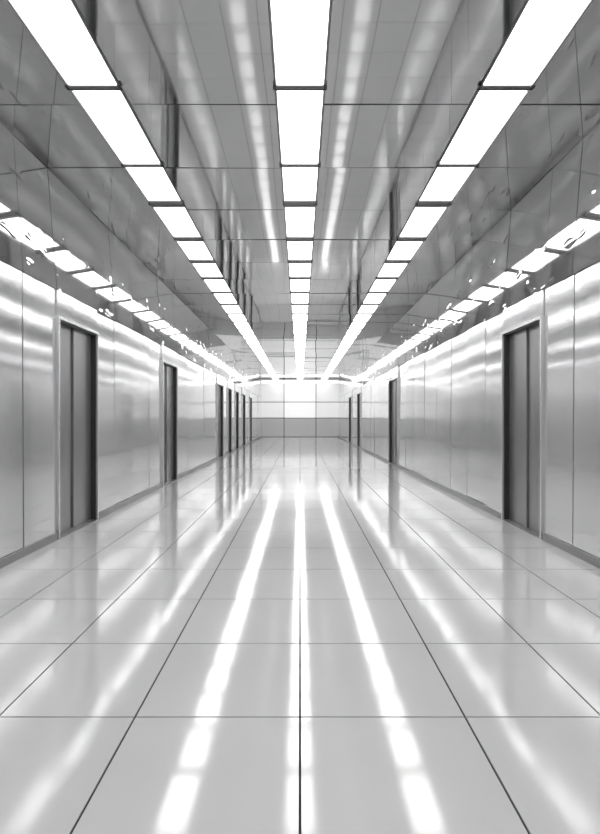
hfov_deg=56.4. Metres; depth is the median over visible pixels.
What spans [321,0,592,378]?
ceiling light strip
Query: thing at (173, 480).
sill
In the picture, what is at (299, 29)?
ceiling light strip
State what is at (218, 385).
door frame
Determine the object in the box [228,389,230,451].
door frame
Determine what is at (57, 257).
wall
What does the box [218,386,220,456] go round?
leaf
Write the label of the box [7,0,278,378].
ceiling light strip
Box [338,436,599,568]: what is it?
baseboard
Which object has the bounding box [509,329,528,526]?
leaf
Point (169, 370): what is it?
leaf
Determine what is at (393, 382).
leaf
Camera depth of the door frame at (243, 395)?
24.43 m
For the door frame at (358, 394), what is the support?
attached to the wall at (542, 257)
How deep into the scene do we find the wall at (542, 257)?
6.70 m
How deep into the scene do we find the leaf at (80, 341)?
6.28 m
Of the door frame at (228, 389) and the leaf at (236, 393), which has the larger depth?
the leaf at (236, 393)
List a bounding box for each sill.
[60,519,97,538]
[164,479,177,485]
[502,519,539,538]
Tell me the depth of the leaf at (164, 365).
10.25 m
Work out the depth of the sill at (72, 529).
6.03 m
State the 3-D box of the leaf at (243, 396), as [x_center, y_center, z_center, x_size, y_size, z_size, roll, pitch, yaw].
[-2.475,0.110,24.160,0.030,2.157,0.549,0,0,0]
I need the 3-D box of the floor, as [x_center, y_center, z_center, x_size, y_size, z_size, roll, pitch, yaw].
[0.000,1.260,15.566,5.200,0.120,39.805,0,0,0]
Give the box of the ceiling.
[0,0,599,378]
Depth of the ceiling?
4.95 m
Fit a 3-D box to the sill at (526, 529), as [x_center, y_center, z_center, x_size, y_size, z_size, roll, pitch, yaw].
[2.450,1.195,6.078,0.140,0.010,1.032,0,0,0]
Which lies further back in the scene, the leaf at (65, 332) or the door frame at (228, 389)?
the door frame at (228, 389)
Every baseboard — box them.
[0,436,261,568]
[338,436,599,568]
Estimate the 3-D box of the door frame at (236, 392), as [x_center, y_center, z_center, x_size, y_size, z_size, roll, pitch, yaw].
[-2.460,0.103,21.300,0.120,2.174,1.020,0,0,0]
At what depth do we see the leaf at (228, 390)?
19.27 m
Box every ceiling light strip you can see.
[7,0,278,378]
[268,0,331,378]
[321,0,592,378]
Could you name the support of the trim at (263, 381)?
attached to the wall at (288, 409)
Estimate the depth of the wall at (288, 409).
35.37 m
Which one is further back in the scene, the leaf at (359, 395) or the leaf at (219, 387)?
the leaf at (359, 395)
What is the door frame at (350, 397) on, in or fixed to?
attached to the wall at (542, 257)
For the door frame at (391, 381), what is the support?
attached to the wall at (542, 257)
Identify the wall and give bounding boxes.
[0,122,261,558]
[261,379,338,436]
[338,123,599,558]
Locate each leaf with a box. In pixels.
[60,324,70,532]
[71,329,90,526]
[164,365,165,482]
[166,366,172,481]
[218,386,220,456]
[228,390,228,452]
[236,393,236,448]
[243,396,243,444]
[350,398,350,441]
[359,395,359,446]
[392,380,395,463]
[396,380,396,463]
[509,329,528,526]
[529,324,539,532]
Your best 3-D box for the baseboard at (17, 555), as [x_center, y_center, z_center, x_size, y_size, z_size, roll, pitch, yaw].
[-2.393,1.165,15.669,0.015,0.070,39.338,0,0,0]
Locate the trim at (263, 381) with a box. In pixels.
[262,380,337,382]
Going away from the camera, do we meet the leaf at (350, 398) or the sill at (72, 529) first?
the sill at (72, 529)
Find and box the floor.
[0,437,599,833]
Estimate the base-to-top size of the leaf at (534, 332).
2.157 m

